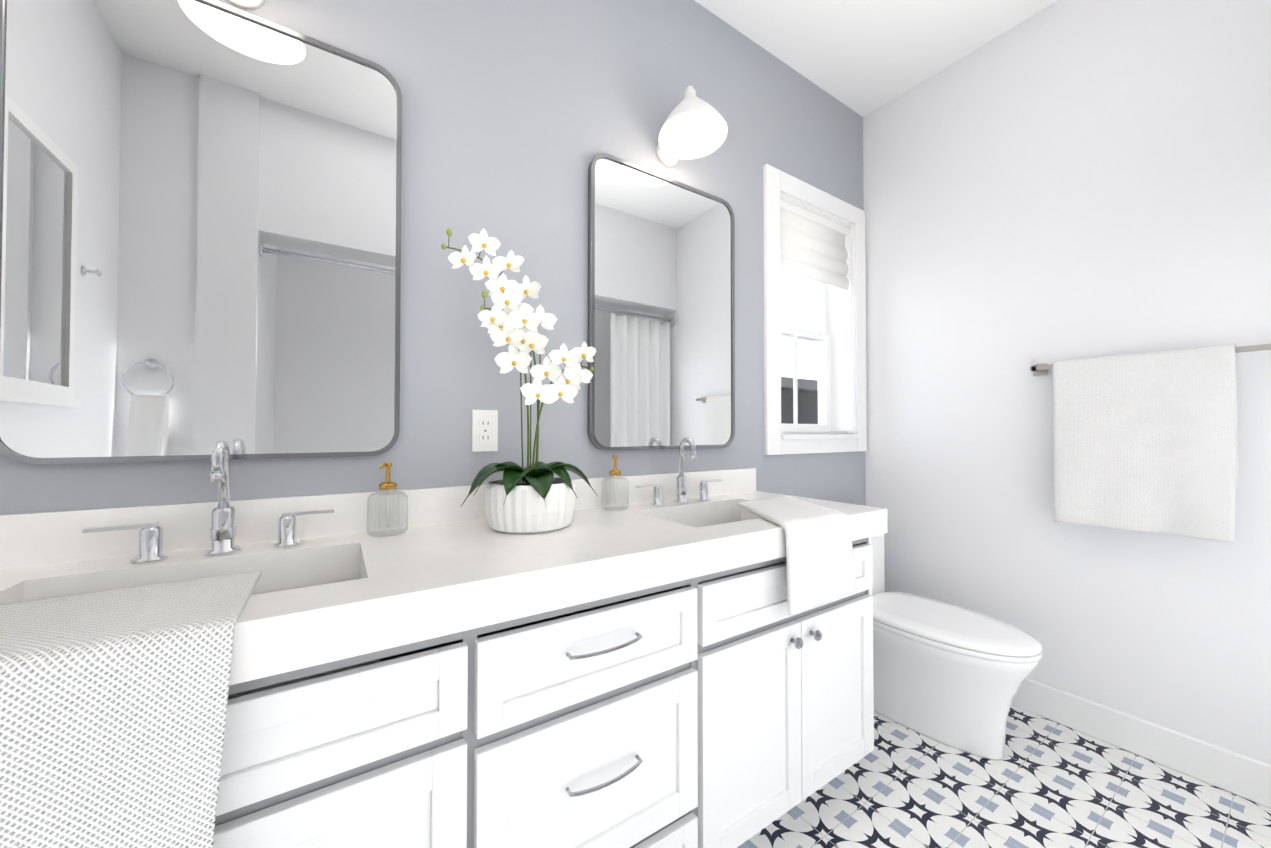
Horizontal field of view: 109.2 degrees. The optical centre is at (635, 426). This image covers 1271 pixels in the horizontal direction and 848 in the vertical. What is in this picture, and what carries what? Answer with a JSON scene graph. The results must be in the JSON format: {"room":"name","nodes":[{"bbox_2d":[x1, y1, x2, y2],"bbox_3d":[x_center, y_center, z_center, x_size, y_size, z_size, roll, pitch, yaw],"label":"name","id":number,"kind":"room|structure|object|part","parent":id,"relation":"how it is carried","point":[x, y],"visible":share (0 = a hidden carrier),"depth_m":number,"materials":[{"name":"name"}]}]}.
{"room":"bathroom","nodes":[
{"label":"bathroom","id":0,"kind":"room"},
{"bbox_2d":[0,0,865,513],"bbox_3d":[-0.151,-0.266,1.626,3.574,2.830,0.200,1,-1,-33],"label":"wall","id":1,"kind":"structure","parent":0,"point":[518,116],"depth_m":1.39,"materials":[{"name":"grey paint"}]},
{"bbox_2d":[0,0,401,463],"bbox_3d":[-0.890,-0.426,1.001,0.657,0.996,0.028,1,-1,-33],"label":"mirror","id":2,"kind":"object","parent":1,"relation":"attached to","point":[200,228],"visible":0.96,"depth_m":0.96,"materials":[{"name":"silver metal"}]},
{"bbox_2d":[226,0,264,9],"bbox_3d":[-0.824,-1.054,0.909,0.238,0.211,0.270,1,-1,-33],"label":"sconce","id":3,"kind":"object","parent":1,"relation":"attached to","point":[249,4],"visible":1,"depth_m":1.02,"materials":[{"name":"white glass"}]},
{"bbox_2d":[0,469,755,576],"bbox_3d":[-0.330,0.286,1.105,2.290,0.242,0.457,1,-1,-33],"label":"backsplash","id":4,"kind":"structure","parent":1,"relation":"attached to","point":[33,538],"depth_m":1.01,"materials":[{"name":"white stone"}]},
{"bbox_2d":[472,410,497,451],"bbox_3d":[-0.435,0.012,1.308,0.072,0.120,0.010,1,-1,-33],"label":"outlet","id":5,"kind":"object","parent":1,"relation":"attached to","point":[484,430],"visible":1,"depth_m":1.30,"materials":[{"name":"white plastic"}]},
{"bbox_2d":[588,153,734,449],"bbox_3d":[0.123,-0.416,1.670,0.657,0.996,0.028,1,-1,-33],"label":"mirror","id":6,"kind":"object","parent":1,"relation":"attached to","point":[661,294],"visible":0.98,"depth_m":1.63,"materials":[{"name":"silver metal"}]},
{"bbox_2d":[656,86,727,166],"bbox_3d":[0.189,-1.080,1.580,0.238,0.211,0.270,1,-1,-33],"label":"sconce","id":7,"kind":"object","parent":1,"relation":"attached to","point":[694,127],"visible":1,"depth_m":1.54,"materials":[{"name":"white glass"}]},
{"bbox_3d":[0.198,-1.007,1.565,0.226,0.033,0.226,1,-1,-33],"label":"globe","id":8,"kind":"part","parent":7,"relation":"part of","materials":[{"name":"white glass"}]},
{"bbox_2d":[763,163,866,454],"bbox_3d":[0.841,-0.509,2.264,0.780,1.275,0.235,1,-1,-33],"label":"window","id":9,"kind":"structure","parent":1,"relation":"in","point":[834,262],"depth_m":2.29,"materials":[{"name":"white wood"}]},
{"bbox_3d":[0.807,-0.508,2.316,0.494,0.989,0.028,1,-1,-33],"label":"glass","id":10,"kind":"part","parent":9,"relation":"part of","materials":[{"name":"clear glass"}]},
{"bbox_3d":[0.807,-0.508,2.316,0.570,1.065,0.048,1,-1,-33],"label":"window sash","id":11,"kind":"part","parent":9,"relation":"part of","materials":[{"name":"white wood"}]},
{"bbox_2d":[780,199,847,235],"bbox_3d":[0.871,-1.026,2.227,0.570,0.038,0.033,1,-1,-33],"label":"window valance","id":12,"kind":"object","parent":9,"relation":"attached to","point":[786,206],"visible":0.57,"depth_m":2.21,"materials":[{"name":"white fabric"}]},
{"bbox_2d":[780,209,848,289],"bbox_3d":[0.876,-0.880,2.217,0.562,0.327,0.026,1,-1,-33],"label":"shade","id":13,"kind":"object","parent":9,"relation":"attached to","point":[808,249],"depth_m":2.22,"materials":[{"name":"white fabric"}]},
{"bbox_2d":[694,0,1057,116],"bbox_3d":[0.580,-1.736,0.541,3.574,0.080,2.850,1,-1,-33],"label":"ceiling","id":14,"kind":"structure","parent":0,"point":[862,58],"depth_m":1.93,"materials":[{"name":"white paint"}]},
{"bbox_2d":[737,704,1270,847],"bbox_3d":[0.580,1.164,0.501,3.574,0.060,2.850,1,-1,-33],"label":"floor","id":15,"kind":"structure","parent":0,"point":[1045,783],"depth_m":1.38,"materials":[{"name":"tile"}]},
{"bbox_2d":[213,517,887,847],"bbox_3d":[-0.295,0.741,1.055,2.280,0.800,0.566,1,-1,-33],"label":"bathroom vanity","id":16,"kind":"object","parent":15,"relation":"on","point":[654,665],"depth_m":0.88,"materials":[{"name":"white wood"}]},
{"bbox_2d":[0,489,887,676],"bbox_3d":[-0.296,0.301,1.065,2.302,0.078,0.558,1,-1,-33],"label":"countertop","id":17,"kind":"structure","parent":16,"relation":"on","point":[297,622],"depth_m":0.87,"materials":[{"name":"white stone"}]},
{"bbox_2d":[0,570,261,847],"bbox_3d":[-0.824,0.501,0.486,0.617,0.516,0.288,1,-1,-33],"label":"towel","id":18,"kind":"object","parent":17,"relation":"on","point":[113,708],"visible":1,"depth_m":0.52,"materials":[{"name":"white fabric"}]},
{"bbox_2d":[82,440,333,563],"bbox_3d":[-0.837,0.143,0.912,0.380,0.232,0.102,1,-1,-33],"label":"faucet","id":19,"kind":"object","parent":17,"relation":"on","point":[223,550],"depth_m":0.92,"materials":[{"name":"silver metal"}]},
{"bbox_2d":[367,463,407,536],"bbox_3d":[-0.608,0.175,1.108,0.089,0.172,0.089,1,-1,-33],"label":"soap dispenser","id":20,"kind":"object","parent":17,"relation":"on","point":[388,485],"visible":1,"depth_m":1.10,"materials":[{"name":"clear glass"}]},
{"bbox_2d":[367,489,407,536],"bbox_3d":[-0.608,0.207,1.108,0.089,0.108,0.089,1,-1,-33],"label":"jar","id":21,"kind":"object","parent":20,"relation":"attached to","point":[388,493],"depth_m":1.11,"materials":[{"name":"clear glass"}]},
{"bbox_2d":[441,228,596,533],"bbox_3d":[-0.286,-0.106,1.169,0.413,0.736,0.278,1,-1,-33],"label":"orchid","id":22,"kind":"object","parent":17,"relation":"on","point":[537,496],"visible":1,"depth_m":1.13,"materials":[{"name":"white plant"}]},
{"bbox_3d":[-0.277,0.203,1.195,0.230,0.118,0.230,1,-1,-33],"label":"pot","id":23,"kind":"part","parent":22,"relation":"part of","materials":[{"name":"white ceramic"}]},
{"bbox_2d":[601,455,628,509],"bbox_3d":[-0.067,0.180,1.472,0.089,0.172,0.089,1,-1,-33],"label":"soap dispenser","id":24,"kind":"object","parent":17,"relation":"on","point":[615,472],"visible":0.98,"depth_m":1.47,"materials":[{"name":"clear glass"}]},
{"bbox_2d":[601,475,628,509],"bbox_3d":[-0.067,0.212,1.471,0.089,0.108,0.089,1,-1,-33],"label":"jar","id":25,"kind":"object","parent":24,"relation":"attached to","point":[615,476],"depth_m":1.47,"materials":[{"name":"clear glass"}]},
{"bbox_2d":[635,437,721,505],"bbox_3d":[0.176,0.153,1.582,0.380,0.232,0.102,1,-1,-33],"label":"faucet","id":26,"kind":"object","parent":17,"relation":"on","point":[681,480],"depth_m":1.59,"materials":[{"name":"silver metal"}]},
{"bbox_2d":[737,496,856,615],"bbox_3d":[0.480,0.368,1.403,0.420,0.235,0.330,1,-1,-33],"label":"towel","id":27,"kind":"object","parent":17,"relation":"on","point":[820,560],"visible":1,"depth_m":1.24,"materials":[{"name":"white fabric"}]},
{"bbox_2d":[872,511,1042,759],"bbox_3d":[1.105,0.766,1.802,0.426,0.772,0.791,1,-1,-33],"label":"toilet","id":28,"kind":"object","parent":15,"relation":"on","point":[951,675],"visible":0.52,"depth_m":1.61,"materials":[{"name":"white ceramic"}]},
{"bbox_3d":[0.940,0.603,2.055,0.410,0.365,0.183,1,-1,-33],"label":"tank","id":29,"kind":"part","parent":28,"relation":"part of","materials":[{"name":"white ceramic"}]},
{"bbox_2d":[863,0,1270,764],"bbox_3d":[2.042,-0.269,1.368,0.200,2.830,2.650,1,-1,-33],"label":"wall","id":30,"kind":"structure","parent":0,"point":[1061,180],"depth_m":1.73,"materials":[{"name":"white paint"}]},
{"bbox_2d":[1011,678,1270,808],"bbox_3d":[1.681,1.087,1.700,0.016,0.128,1.634,1,-1,-33],"label":"baseboard","id":31,"kind":"structure","parent":30,"relation":"attached to","point":[1243,776],"depth_m":1.54,"materials":[{"name":"white wood"}]},
{"bbox_2d":[1030,344,1270,543],"bbox_3d":[1.739,0.050,1.531,0.120,0.607,0.634,1,-1,-33],"label":"towel","id":32,"kind":"object","parent":30,"relation":"attached to","point":[1146,442],"visible":1,"depth_m":1.51,"materials":[{"name":"white fabric"}]},
{"label":"outside","id":33,"kind":"structure","parent":0,"visible":0},
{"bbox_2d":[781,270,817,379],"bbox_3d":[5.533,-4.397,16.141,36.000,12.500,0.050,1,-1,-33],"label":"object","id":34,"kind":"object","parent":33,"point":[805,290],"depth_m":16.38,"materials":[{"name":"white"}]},
{"bbox_2d":[781,377,817,423],"bbox_3d":[3.781,0.537,11.377,12.100,2.500,5.650,1,-1,-33],"label":"building","id":35,"kind":"structure","parent":33,"point":[801,406],"depth_m":7.46,"materials":[{"name":"grey"}]}
]}

